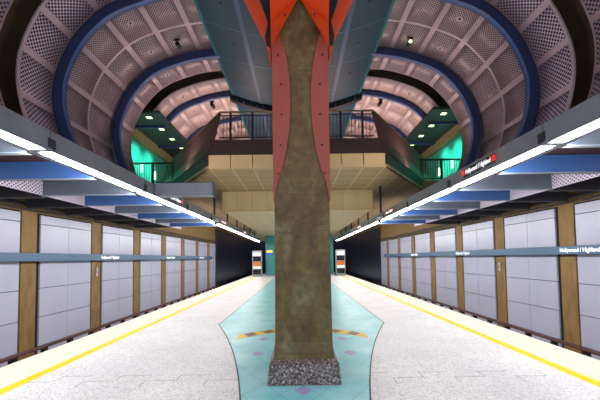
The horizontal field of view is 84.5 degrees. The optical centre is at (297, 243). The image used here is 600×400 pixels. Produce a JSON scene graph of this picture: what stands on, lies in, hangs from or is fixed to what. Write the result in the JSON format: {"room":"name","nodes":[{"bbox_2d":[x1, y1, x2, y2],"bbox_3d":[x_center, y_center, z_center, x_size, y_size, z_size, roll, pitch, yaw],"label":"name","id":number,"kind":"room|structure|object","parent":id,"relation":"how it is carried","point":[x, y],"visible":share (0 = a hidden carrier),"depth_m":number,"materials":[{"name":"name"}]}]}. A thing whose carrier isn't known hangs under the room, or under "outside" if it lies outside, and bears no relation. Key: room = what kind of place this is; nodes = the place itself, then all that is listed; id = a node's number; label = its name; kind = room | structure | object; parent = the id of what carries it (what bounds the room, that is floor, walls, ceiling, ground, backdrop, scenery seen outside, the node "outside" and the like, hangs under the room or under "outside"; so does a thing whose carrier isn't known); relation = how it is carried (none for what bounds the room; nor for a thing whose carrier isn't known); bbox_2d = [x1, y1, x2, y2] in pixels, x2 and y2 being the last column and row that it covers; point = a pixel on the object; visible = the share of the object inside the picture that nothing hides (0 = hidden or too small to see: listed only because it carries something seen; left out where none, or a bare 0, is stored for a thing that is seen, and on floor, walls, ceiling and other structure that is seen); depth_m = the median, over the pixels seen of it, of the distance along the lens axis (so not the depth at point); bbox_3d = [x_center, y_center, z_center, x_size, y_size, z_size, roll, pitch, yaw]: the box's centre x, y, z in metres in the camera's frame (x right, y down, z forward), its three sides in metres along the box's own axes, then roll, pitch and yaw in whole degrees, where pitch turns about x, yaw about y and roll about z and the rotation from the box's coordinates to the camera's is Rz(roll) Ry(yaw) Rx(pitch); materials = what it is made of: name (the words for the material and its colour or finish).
{"room":"metro station","nodes":[
{"label":"metro station","id":0,"kind":"room"},
{"bbox_2d":[0,155,94,180],"bbox_3d":[-5.895,-1.530,7.127,4.150,0.050,20.100,-1,-3,0],"label":"ceiling","id":1,"kind":"structure","parent":0,"point":[3,158],"depth_m":6.11,"materials":[{"name":"grey metal"}]},
{"bbox_2d":[0,141,33,154],"bbox_3d":[-5.708,-1.381,5.440,3.820,0.380,1.538,-1,-3,0],"label":"cross beam","id":2,"kind":"structure","parent":1,"relation":"attached to","point":[5,149],"depth_m":4.68,"materials":[{"name":"blue"}]},
{"bbox_2d":[27,131,146,192],"bbox_3d":[-3.601,-1.358,6.047,0.354,0.297,2.900,-1,-3,0],"label":"module","id":3,"kind":"object","parent":2,"relation":"attached to","point":[69,154],"visible":0.88,"depth_m":5.57,"materials":[{"name":"grey metal"}]},
{"bbox_2d":[0,105,55,151],"bbox_3d":[-3.602,-1.481,3.220,0.354,0.297,2.900,-1,-3,0],"label":"module","id":4,"kind":"object","parent":3,"relation":"attached to","point":[16,130],"visible":1,"depth_m":4.20,"materials":[{"name":"grey metal"}]},
{"bbox_2d":[0,130,40,148],"bbox_3d":[-3.558,-1.361,3.164,0.200,0.034,2.600,-1,-2,0],"label":"diffuser","id":5,"kind":"object","parent":4,"relation":"attached to","point":[12,136],"depth_m":4.16,"materials":[{"name":"white plastic"}]},
{"bbox_2d":[41,152,140,190],"bbox_3d":[-3.556,-1.237,5.992,0.200,0.034,2.600,-1,-2,0],"label":"diffuser","id":6,"kind":"object","parent":3,"relation":"attached to","point":[62,157],"depth_m":5.59,"materials":[{"name":"white plastic"}]},
{"bbox_2d":[0,161,97,194],"bbox_3d":[-5.707,-1.314,6.968,3.820,0.380,1.538,-1,-3,0],"label":"cross beam","id":7,"kind":"structure","parent":1,"relation":"attached to","point":[29,177],"depth_m":6.21,"materials":[{"name":"blue metal"}]},
{"bbox_2d":[0,180,135,205],"bbox_3d":[-5.707,-1.247,8.497,3.820,0.380,1.538,-1,-3,0],"label":"cross beam","id":8,"kind":"structure","parent":1,"relation":"attached to","point":[75,192],"depth_m":7.74,"materials":[{"name":"blue"}]},
{"bbox_2d":[131,179,188,210],"bbox_3d":[-3.599,-1.234,8.874,0.354,0.297,2.900,-1,-3,0],"label":"module","id":9,"kind":"object","parent":8,"relation":"attached to","point":[149,194],"visible":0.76,"depth_m":8.50,"materials":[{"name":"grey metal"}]},
{"bbox_2d":[138,192,184,209],"bbox_3d":[-3.555,-1.114,8.819,0.200,0.034,2.600,-1,-2,0],"label":"diffuser","id":10,"kind":"object","parent":9,"relation":"attached to","point":[151,195],"depth_m":8.65,"materials":[{"name":"white plastic"}]},
{"bbox_2d":[167,198,182,204],"bbox_3d":[-3.420,-1.237,9.165,0.033,0.160,1.120,-1,-3,0],"label":"name sign","id":11,"kind":"object","parent":9,"relation":"attached to","point":[177,200],"visible":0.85,"depth_m":9.33,"materials":[{"name":"grey metal"}]},
{"bbox_2d":[155,182,215,197],"bbox_3d":[-2.732,-1.302,8.066,1.390,0.325,0.320,-1,-3,0],"label":"duct","id":12,"kind":"object","parent":9,"relation":"attached to","point":[162,190],"visible":1,"depth_m":7.92,"materials":[{"name":"grey metal"}]},
{"bbox_2d":[27,195,161,212],"bbox_3d":[-5.706,-1.180,10.025,3.820,0.380,1.538,-1,-3,0],"label":"cross beam","id":13,"kind":"structure","parent":1,"relation":"attached to","point":[105,203],"depth_m":9.26,"materials":[{"name":"blue metal"}]},
{"bbox_2d":[65,205,181,218],"bbox_3d":[-5.705,-1.114,11.554,3.820,0.380,1.538,-1,-3,0],"label":"cross beam","id":14,"kind":"structure","parent":1,"relation":"attached to","point":[130,211],"depth_m":10.79,"materials":[{"name":"blue"}]},
{"bbox_2d":[177,201,211,220],"bbox_3d":[-3.598,-1.111,11.702,0.354,0.297,2.900,-1,-3,0],"label":"module","id":15,"kind":"object","parent":14,"relation":"attached to","point":[195,211],"visible":0.86,"depth_m":11.51,"materials":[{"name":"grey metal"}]},
{"bbox_2d":[183,210,208,219],"bbox_3d":[-3.553,-0.990,11.646,0.200,0.034,2.600,-1,-2,0],"label":"diffuser","id":16,"kind":"object","parent":15,"relation":"attached to","point":[194,213],"depth_m":11.50,"materials":[{"name":"white plastic"}]},
{"bbox_2d":[94,213,194,222],"bbox_3d":[-5.704,-1.047,13.082,3.820,0.380,1.538,-1,-3,0],"label":"cross beam","id":17,"kind":"structure","parent":1,"relation":"attached to","point":[150,217],"depth_m":12.32,"materials":[{"name":"blue metal"}]},
{"bbox_2d":[117,218,207,226],"bbox_3d":[-5.703,-0.980,14.611,3.820,0.380,1.538,-1,-3,0],"label":"cross beam","id":18,"kind":"structure","parent":1,"relation":"attached to","point":[166,222],"depth_m":13.85,"materials":[{"name":"blue"}]},
{"bbox_2d":[135,223,214,228],"bbox_3d":[-5.702,-0.913,16.139,3.820,0.380,1.538,-1,-3,0],"label":"cross beam","id":19,"kind":"structure","parent":1,"relation":"attached to","point":[174,225],"depth_m":15.38,"materials":[{"name":"blue"}]},
{"bbox_2d":[0,199,255,366],"bbox_3d":[-8.058,0.988,28.263,0.660,6.500,63.450,-1,-3,0],"label":"wall","id":20,"kind":"structure","parent":0,"point":[42,302],"depth_m":12.17,"materials":[{"name":"tile"}]},
{"bbox_2d":[0,252,211,261],"bbox_3d":[-7.638,0.543,12.918,0.210,0.280,31.850,-1,-3,0],"label":"band","id":21,"kind":"object","parent":20,"relation":"attached to","point":[4,257],"visible":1,"depth_m":11.41,"materials":[{"name":"grey metal"}]},
{"bbox_2d":[0,199,216,242],"bbox_3d":[-7.716,-0.852,14.055,0.107,0.202,34.000,-1,-3,0],"label":"cable conduit","id":22,"kind":"object","parent":20,"relation":"attached to","point":[3,200],"visible":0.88,"depth_m":11.75,"materials":[{"name":"grey metal"}]},
{"bbox_2d":[116,129,172,183],"bbox_3d":[-7.748,-3.694,18.108,0.400,3.160,8.750,-1,-3,0],"label":"wall","id":23,"kind":"structure","parent":0,"point":[143,149],"depth_m":16.87,"materials":[{"name":"teal paint"}]},
{"bbox_2d":[143,101,155,110],"bbox_3d":[-8.111,-6.604,18.310,0.150,2.600,9.000,-1,-3,0],"label":"wall","id":24,"kind":"structure","parent":0,"point":[149,107],"depth_m":17.88,"materials":[{"name":"concrete"}]},
{"bbox_2d":[135,111,188,157],"bbox_3d":[-6.920,-5.332,18.204,2.200,0.100,8.700,-1,-3,0],"label":"ceiling","id":25,"kind":"structure","parent":0,"point":[159,137],"depth_m":16.00,"materials":[{"name":"green paint"}]},
{"bbox_2d":[193,0,394,139],"bbox_3d":[-0.087,-6.760,10.305,5.900,0.737,24.000,-1,-3,0],"label":"ceiling panel","id":26,"kind":"object","parent":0,"point":[233,34],"visible":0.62,"depth_m":11.53,"materials":[{"name":"blue"}]},
{"bbox_2d":[230,93,362,113],"bbox_3d":[-0.083,-6.423,15.270,6.100,0.922,0.350,-1,-3,0],"label":"truss","id":27,"kind":"object","parent":26,"relation":"attached to","point":[354,99],"visible":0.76,"depth_m":15.15,"materials":[{"name":"black metal"}]},
{"bbox_2d":[16,0,575,134],"bbox_3d":[-0.065,-5.016,8.567,13.540,5.199,1.120,-1,-3,0],"label":"ceiling","id":28,"kind":"structure","parent":0,"point":[53,24],"depth_m":8.53,"materials":[{"name":"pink metal"}]},
{"bbox_2d":[53,0,539,144],"bbox_3d":[-0.064,-4.975,9.196,13.418,5.107,0.160,-1,-3,0],"label":"rib","id":29,"kind":"object","parent":28,"relation":"attached to","point":[116,8],"visible":0.94,"depth_m":9.16,"materials":[{"name":"blue metal"}]},
{"bbox_2d":[234,137,357,139],"bbox_3d":[-0.080,-6.214,21.692,12.295,1.661,1.200,-1,-3,0],"label":"ceiling","id":30,"kind":"structure","parent":0,"point":[344,137],"depth_m":21.17,"materials":[{"name":"pink metal"}]},
{"bbox_2d":[150,68,442,131],"bbox_3d":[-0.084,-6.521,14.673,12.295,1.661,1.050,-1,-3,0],"label":"ceiling","id":31,"kind":"structure","parent":0,"point":[410,93],"depth_m":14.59,"materials":[{"name":"pink metal"}]},
{"bbox_2d":[134,90,458,128],"bbox_3d":[-0.082,-6.333,15.246,15.400,1.865,0.130,-1,-3,0],"label":"rib","id":32,"kind":"object","parent":31,"relation":"attached to","point":[414,108],"visible":0.48,"depth_m":15.21,"materials":[{"name":"blue"}]},
{"bbox_2d":[67,0,525,164],"bbox_3d":[-0.064,-4.924,10.685,13.540,5.199,2.680,-1,-3,0],"label":"ceiling","id":33,"kind":"structure","parent":0,"point":[456,37],"depth_m":10.67,"materials":[{"name":"pink metal"}]},
{"bbox_2d":[174,39,181,48],"bbox_3d":[-4.142,-6.861,11.298,0.224,0.291,0.299,-1,-3,0],"label":"spotlight","id":34,"kind":"object","parent":33,"relation":"hanging from","point":[177,43],"visible":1,"depth_m":11.29,"materials":[{"name":"black metal"}]},
{"bbox_2d":[112,47,480,171],"bbox_3d":[-0.063,-4.849,12.088,13.418,5.107,0.150,-1,-3,0],"label":"rib","id":35,"kind":"object","parent":33,"relation":"attached to","point":[434,65],"visible":0.65,"depth_m":12.08,"materials":[{"name":"blue metal"}]},
{"bbox_2d":[406,37,412,47],"bbox_3d":[3.879,-6.983,11.399,0.216,0.293,0.299,-1,-3,0],"label":"spotlight","id":36,"kind":"object","parent":33,"relation":"hanging from","point":[409,42],"visible":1,"depth_m":11.39,"materials":[{"name":"black metal"}]},
{"bbox_2d":[122,56,470,174],"bbox_3d":[-0.062,-4.830,12.833,13.540,5.199,1.180,-1,-3,0],"label":"ceiling","id":37,"kind":"structure","parent":0,"point":[432,78],"depth_m":13.04,"materials":[{"name":"pink metal"}]},
{"bbox_2d":[171,96,421,138],"bbox_3d":[-0.083,-6.434,16.646,12.295,1.661,2.500,-1,-3,0],"label":"ceiling","id":38,"kind":"structure","parent":0,"point":[400,116],"depth_m":16.64,"materials":[{"name":"pink metal"}]},
{"bbox_2d":[209,101,215,108],"bbox_3d":[-4.115,-6.659,15.790,0.244,0.312,0.386,-1,-3,0],"label":"spotlight","id":39,"kind":"object","parent":38,"relation":"hanging from","point":[212,105],"visible":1,"depth_m":15.75,"materials":[{"name":"black metal"}]},
{"bbox_2d":[158,115,434,147],"bbox_3d":[-0.080,-6.215,17.943,15.400,1.865,0.130,-1,-3,0],"label":"rib","id":40,"kind":"object","parent":38,"relation":"attached to","point":[354,117],"visible":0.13,"depth_m":17.89,"materials":[{"name":"blue"}]},
{"bbox_2d":[215,120,377,139],"bbox_3d":[-0.082,-6.310,19.494,12.295,1.661,2.800,-1,-3,0],"label":"ceiling","id":41,"kind":"structure","parent":0,"point":[236,126],"depth_m":19.58,"materials":[{"name":"pink metal"}]},
{"bbox_2d":[254,240,340,272],"bbox_3d":[0.029,2.274,60.108,18.000,6.500,0.300,-1,-3,0],"label":"wall","id":42,"kind":"structure","parent":0,"point":[260,246],"depth_m":60.02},
{"bbox_2d":[265,235,333,274],"bbox_3d":[0.140,1.194,33.680,6.450,3.749,4.400,-1,-3,0],"label":"wall","id":43,"kind":"structure","parent":0,"point":[270,240],"depth_m":31.48,"materials":[{"name":"teal tile"}]},
{"bbox_2d":[0,272,599,399],"bbox_3d":[0.037,2.888,16.390,9.040,1.159,39.000,-1,-3,0],"label":"floor","id":44,"kind":"structure","parent":0,"point":[218,343],"depth_m":5.30,"materials":[{"name":"stone"}]},
{"bbox_2d":[252,251,261,276],"bbox_3d":[-3.597,1.779,29.142,0.840,2.280,0.420,-1,-3,0],"label":"tall cabinet","id":45,"kind":"object","parent":44,"relation":"on","point":[256,255],"visible":1,"depth_m":28.94,"materials":[{"name":"grey metal"}]},
{"bbox_2d":[253,262,260,265],"bbox_3d":[-3.597,1.781,28.942,0.680,0.360,0.020,-1,-2,0],"label":"poster","id":46,"kind":"object","parent":45,"relation":"on","point":[254,263],"depth_m":28.93,"materials":[{"name":"orange paper"}]},
{"bbox_2d":[244,0,352,385],"bbox_3d":[0.030,-2.310,4.480,2.255,8.195,1.849,-1,-3,0],"label":"column","id":47,"kind":"structure","parent":44,"relation":"on","point":[299,34],"depth_m":4.39,"materials":[{"name":"stone"}]},
{"bbox_2d":[335,250,345,275],"bbox_3d":[3.742,1.685,29.142,0.840,2.280,0.420,-1,-3,0],"label":"tall cabinet","id":48,"kind":"object","parent":44,"relation":"on","point":[340,268],"visible":1,"depth_m":28.94,"materials":[{"name":"grey metal"}]},
{"bbox_2d":[337,261,344,264],"bbox_3d":[3.742,1.686,28.942,0.680,0.360,0.020,-1,-2,0],"label":"poster","id":49,"kind":"object","parent":48,"relation":"on","point":[338,262],"depth_m":28.93,"materials":[{"name":"orange paper"}]},
{"bbox_2d":[0,0,599,158],"bbox_3d":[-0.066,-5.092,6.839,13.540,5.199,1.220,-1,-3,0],"label":"ceiling","id":50,"kind":"structure","parent":0,"point":[591,7],"depth_m":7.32,"materials":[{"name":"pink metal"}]},
{"bbox_2d":[183,164,423,240],"bbox_3d":[-0.020,-1.572,34.602,15.700,0.100,47.000,-1,-3,0],"label":"ceiling","id":51,"kind":"structure","parent":0,"point":[395,189],"depth_m":13.74,"materials":[{"name":"tile"}]},
{"bbox_2d":[213,197,214,214],"bbox_3d":[-3.573,-1.764,14.092,0.083,1.225,0.083,-2,-3,22],"label":"rod","id":52,"kind":"object","parent":51,"relation":"hanging from","point":[213,197],"visible":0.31,"depth_m":14.05,"materials":[{"name":"grey metal"}]},
{"bbox_2d":[203,213,226,226],"bbox_3d":[-3.596,-0.987,14.529,0.354,0.297,2.900,-1,-3,0],"label":"module","id":53,"kind":"object","parent":52,"relation":"hanging from","point":[219,224],"visible":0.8,"depth_m":14.25,"materials":[{"name":"grey metal"}]},
{"bbox_2d":[222,190,372,237],"bbox_3d":[-0.017,-1.292,29.430,6.783,0.912,29.309,-1,-3,0],"label":"ceiling","id":54,"kind":"structure","parent":51,"relation":"attached to","point":[255,210],"depth_m":14.82,"materials":[{"name":"tile"}]},
{"bbox_2d":[164,109,431,189],"bbox_3d":[-0.043,-3.308,16.630,14.638,2.000,11.060,-1,-3,0],"label":"footbridge","id":55,"kind":"object","parent":51,"relation":"on","point":[389,148],"visible":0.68,"depth_m":11.17,"materials":[{"name":"brown metal"}]},
{"bbox_2d":[379,186,381,212],"bbox_3d":[3.526,-1.855,14.092,0.083,1.225,0.083,-2,-3,22],"label":"rod","id":56,"kind":"object","parent":51,"relation":"hanging from","point":[380,195],"visible":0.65,"depth_m":14.06,"materials":[{"name":"grey metal"}]},
{"bbox_2d":[368,211,391,225],"bbox_3d":[3.569,-1.080,14.529,0.354,0.297,2.900,-1,-3,0],"label":"module","id":57,"kind":"object","parent":56,"relation":"hanging from","point":[372,221],"visible":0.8,"depth_m":14.61,"materials":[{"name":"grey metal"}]},
{"bbox_2d":[405,107,457,154],"bbox_3d":[6.779,-5.509,18.204,2.200,0.100,8.700,-1,-3,0],"label":"ceiling","id":58,"kind":"structure","parent":0,"point":[431,134],"depth_m":15.95,"materials":[{"name":"green paint"}]},
{"bbox_2d":[423,180,439,187],"bbox_3d":[6.742,-2.573,18.726,2.350,0.300,7.400,-1,-3,0],"label":"floor","id":59,"kind":"structure","parent":0,"point":[426,184],"depth_m":15.03,"materials":[{"name":"concrete"}]},
{"bbox_2d":[419,158,460,178],"bbox_3d":[6.632,-3.395,15.219,2.050,1.040,0.080,-1,-3,0],"label":"balcony railing","id":60,"kind":"object","parent":59,"relation":"on","point":[447,159],"visible":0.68,"depth_m":15.21,"materials":[{"name":"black metal"}]},
{"bbox_2d":[437,98,449,106],"bbox_3d":[7.938,-6.811,18.310,0.150,2.600,9.000,-1,-3,0],"label":"wall","id":61,"kind":"structure","parent":0,"point":[442,103],"depth_m":17.82,"materials":[{"name":"concrete"}]},
{"bbox_2d":[421,125,477,179],"bbox_3d":[7.650,-3.893,18.108,0.400,3.160,8.750,-1,-3,0],"label":"wall","id":62,"kind":"structure","parent":0,"point":[449,145],"depth_m":16.86,"materials":[{"name":"teal paint"}]},
{"bbox_2d":[341,191,599,359],"bbox_3d":[8.081,0.779,28.263,0.660,6.500,63.450,-1,-3,0],"label":"wall","id":63,"kind":"structure","parent":0,"point":[555,296],"depth_m":12.14,"materials":[{"name":"tile"}]},
{"bbox_2d":[379,191,599,240],"bbox_3d":[7.691,-1.051,14.055,0.107,0.202,34.000,-1,-3,0],"label":"cable conduit","id":64,"kind":"object","parent":63,"relation":"attached to","point":[587,192],"visible":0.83,"depth_m":11.60,"materials":[{"name":"grey metal"}]},
{"bbox_2d":[384,245,599,256],"bbox_3d":[7.649,0.345,12.918,0.207,0.280,31.850,-1,-3,0],"label":"band","id":65,"kind":"object","parent":63,"relation":"attached to","point":[580,249],"visible":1,"depth_m":11.27,"materials":[{"name":"grey metal"}]},
{"bbox_2d":[520,148,599,174],"bbox_3d":[5.854,-1.681,7.127,4.150,0.050,20.100,-1,-3,0],"label":"ceiling","id":66,"kind":"structure","parent":0,"point":[559,151],"depth_m":6.08,"materials":[{"name":"grey metal"}]},
{"bbox_2d":[380,220,460,225],"bbox_3d":[5.677,-1.060,16.139,3.820,0.380,1.538,-1,-3,0],"label":"cross beam","id":67,"kind":"structure","parent":66,"relation":"attached to","point":[415,222],"depth_m":15.38,"materials":[{"name":"blue metal"}]},
{"bbox_2d":[389,215,478,222],"bbox_3d":[5.676,-1.127,14.611,3.820,0.380,1.538,-1,-3,0],"label":"cross beam","id":68,"kind":"structure","parent":66,"relation":"attached to","point":[429,218],"depth_m":13.85,"materials":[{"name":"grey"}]},
{"bbox_2d":[399,209,500,218],"bbox_3d":[5.675,-1.194,13.082,3.820,0.380,1.538,-1,-3,0],"label":"cross beam","id":69,"kind":"structure","parent":66,"relation":"attached to","point":[445,213],"depth_m":12.32,"materials":[{"name":"blue metal"}]},
{"bbox_2d":[413,201,529,214],"bbox_3d":[5.674,-1.260,11.554,3.820,0.380,1.538,-1,-3,0],"label":"cross beam","id":70,"kind":"structure","parent":66,"relation":"attached to","point":[462,207],"depth_m":10.79,"materials":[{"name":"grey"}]},
{"bbox_2d":[383,198,417,218],"bbox_3d":[3.568,-1.203,11.702,0.354,0.297,2.900,-1,-3,0],"label":"module","id":71,"kind":"object","parent":70,"relation":"attached to","point":[400,208],"visible":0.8,"depth_m":11.29,"materials":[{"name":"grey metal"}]},
{"bbox_2d":[385,207,393,215],"bbox_3d":[3.388,-1.190,12.262,0.033,0.160,1.120,-1,-3,0],"label":"name sign","id":72,"kind":"object","parent":71,"relation":"attached to","point":[391,210],"visible":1,"depth_m":12.19,"materials":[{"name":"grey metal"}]},
{"bbox_2d":[386,208,411,217],"bbox_3d":[3.526,-1.082,11.646,0.200,0.034,2.600,-1,-2,0],"label":"diffuser","id":73,"kind":"object","parent":71,"relation":"attached to","point":[399,211],"depth_m":11.49,"materials":[{"name":"white plastic"}]},
{"bbox_2d":[432,190,567,207],"bbox_3d":[5.673,-1.327,10.025,3.820,0.380,1.538,-1,-3,0],"label":"cross beam","id":74,"kind":"structure","parent":66,"relation":"attached to","point":[486,198],"depth_m":9.26,"materials":[{"name":"blue metal"}]},
{"bbox_2d":[458,175,599,199],"bbox_3d":[5.673,-1.394,8.497,3.820,0.380,1.538,-1,-3,0],"label":"cross beam","id":75,"kind":"structure","parent":66,"relation":"attached to","point":[519,186],"depth_m":7.74,"materials":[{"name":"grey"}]},
{"bbox_2d":[406,175,464,207],"bbox_3d":[3.566,-1.327,8.874,0.354,0.297,2.900,-1,-3,0],"label":"module","id":76,"kind":"object","parent":75,"relation":"attached to","point":[439,189],"visible":0.84,"depth_m":8.54,"materials":[{"name":"grey metal"}]},
{"bbox_2d":[410,188,456,206],"bbox_3d":[3.525,-1.205,8.819,0.200,0.034,2.600,-1,-2,0],"label":"diffuser","id":77,"kind":"object","parent":76,"relation":"attached to","point":[443,191],"depth_m":8.58,"materials":[{"name":"white plastic"}]},
{"bbox_2d":[496,154,599,188],"bbox_3d":[5.672,-1.461,6.968,3.820,0.380,1.538,-1,-3,0],"label":"cross beam","id":78,"kind":"structure","parent":66,"relation":"attached to","point":[565,170],"depth_m":6.21,"materials":[{"name":"blue metal"}]},
{"bbox_2d":[560,131,599,147],"bbox_3d":[5.671,-1.528,5.440,3.820,0.380,1.538,-1,-3,0],"label":"cross beam","id":79,"kind":"structure","parent":66,"relation":"attached to","point":[593,140],"depth_m":4.68,"materials":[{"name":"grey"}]},
{"bbox_2d":[447,125,566,187],"bbox_3d":[3.565,-1.450,6.047,0.354,0.297,2.900,-1,-3,0],"label":"module","id":80,"kind":"object","parent":79,"relation":"attached to","point":[524,148],"visible":0.81,"depth_m":5.41,"materials":[{"name":"grey metal"}]},
{"bbox_2d":[462,153,494,176],"bbox_3d":[3.385,-1.454,6.217,0.033,0.160,1.120,-1,-3,0],"label":"name sign","id":81,"kind":"object","parent":80,"relation":"attached to","point":[489,160],"visible":1,"depth_m":6.14,"materials":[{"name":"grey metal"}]},
{"bbox_2d":[453,146,552,186],"bbox_3d":[3.523,-1.329,5.992,0.200,0.034,2.600,-1,-2,0],"label":"diffuser","id":82,"kind":"object","parent":80,"relation":"attached to","point":[530,151],"depth_m":5.60,"materials":[{"name":"white plastic"}]},
{"bbox_2d":[537,93,599,145],"bbox_3d":[3.563,-1.574,3.220,0.354,0.297,2.900,-1,-3,0],"label":"module","id":83,"kind":"object","parent":79,"relation":"attached to","point":[582,120],"visible":1,"depth_m":4.13,"materials":[{"name":"grey metal"}]},
{"bbox_2d":[551,119,599,141],"bbox_3d":[3.522,-1.452,3.164,0.200,0.034,2.600,-1,-2,0],"label":"diffuser","id":84,"kind":"object","parent":83,"relation":"attached to","point":[588,125],"depth_m":4.11,"materials":[{"name":"white plastic"}]},
{"bbox_3d":[-6.697,4.177,28.349,4.500,0.200,63.000,-1,-2,0],"label":"floor","id":85,"kind":"structure","parent":0,"visible":0},
{"bbox_2d":[0,285,220,364],"bbox_3d":[-7.248,3.277,13.874,0.180,0.350,34.000,-1,-3,0],"label":"rail","id":86,"kind":"object","parent":85,"relation":"on","point":[11,359],"visible":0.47,"depth_m":11.15,"materials":[{"name":"black metal"}]},
{"bbox_3d":[6.802,4.003,28.349,4.500,0.200,63.000,-1,-2,0],"label":"floor","id":87,"kind":"structure","parent":0,"visible":0},
{"bbox_2d":[376,283,599,356],"bbox_3d":[7.330,3.089,13.874,0.180,0.350,34.000,-1,-3,0],"label":"rail","id":88,"kind":"object","parent":87,"relation":"on","point":[585,351],"visible":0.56,"depth_m":11.11,"materials":[{"name":"black metal"}]},
{"bbox_3d":[-6.807,-2.398,18.726,2.350,0.300,7.400,-1,-2,0],"label":"floor","id":89,"kind":"structure","parent":0,"visible":0},
{"bbox_2d":[133,162,174,183],"bbox_3d":[-6.717,-3.223,15.219,2.050,1.040,0.080,-1,-3,0],"label":"balcony railing","id":90,"kind":"object","parent":89,"relation":"on","point":[139,163],"visible":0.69,"depth_m":15.20,"materials":[{"name":"black metal"}]},
{"bbox_3d":[-3.572,-1.650,16.690,0.090,1.225,0.090,-1,-2,0],"label":"rod","id":91,"kind":"object","parent":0,"visible":0},
{"bbox_2d":[220,222,237,231],"bbox_3d":[-3.595,-0.864,17.356,0.354,0.297,2.900,-1,-3,0],"label":"module","id":92,"kind":"object","parent":91,"relation":"hanging from","point":[230,227],"visible":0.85,"depth_m":17.17,"materials":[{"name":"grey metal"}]},
{"bbox_3d":[-3.570,-1.537,19.287,0.090,1.225,0.090,-1,-2,0],"label":"rod","id":93,"kind":"object","parent":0,"visible":0},
{"bbox_2d":[233,227,245,234],"bbox_3d":[-3.593,-0.741,20.183,0.354,0.297,2.900,-1,-3,0],"label":"module","id":94,"kind":"object","parent":93,"relation":"hanging from","point":[240,231],"visible":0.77,"depth_m":19.96,"materials":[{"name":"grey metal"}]},
{"bbox_3d":[-3.569,-1.423,21.885,0.090,1.225,0.090,-1,-2,0],"label":"rod","id":95,"kind":"object","parent":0,"visible":0},
{"bbox_2d":[241,231,251,237],"bbox_3d":[-3.591,-0.617,23.011,0.354,0.297,2.900,-1,-3,0],"label":"module","id":96,"kind":"object","parent":95,"relation":"hanging from","point":[248,235],"visible":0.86,"depth_m":22.84,"materials":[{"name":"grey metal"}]},
{"bbox_3d":[3.528,-1.742,16.690,0.090,1.225,0.090,-1,-2,0],"label":"rod","id":97,"kind":"object","parent":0,"visible":0},
{"bbox_2d":[358,219,374,229],"bbox_3d":[3.571,-0.957,17.356,0.354,0.297,2.900,-1,-3,0],"label":"module","id":98,"kind":"object","parent":97,"relation":"hanging from","point":[364,225],"visible":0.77,"depth_m":17.05,"materials":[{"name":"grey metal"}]},
{"bbox_3d":[3.529,-1.629,19.287,0.090,1.225,0.090,-1,-2,0],"label":"rod","id":99,"kind":"object","parent":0,"visible":0},
{"bbox_2d":[350,226,362,233],"bbox_3d":[3.572,-0.833,20.183,0.354,0.297,2.900,-1,-3,0],"label":"module","id":100,"kind":"object","parent":99,"relation":"hanging from","point":[354,230],"visible":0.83,"depth_m":20.27,"materials":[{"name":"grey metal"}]},
{"bbox_3d":[3.531,-1.515,21.885,0.090,1.225,0.090,-1,-2,0],"label":"rod","id":101,"kind":"object","parent":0,"visible":0},
{"bbox_2d":[344,230,353,236],"bbox_3d":[3.574,-0.710,23.011,0.354,0.297,2.900,-1,-3,0],"label":"module","id":102,"kind":"object","parent":101,"relation":"hanging from","point":[346,234],"visible":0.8,"depth_m":23.06,"materials":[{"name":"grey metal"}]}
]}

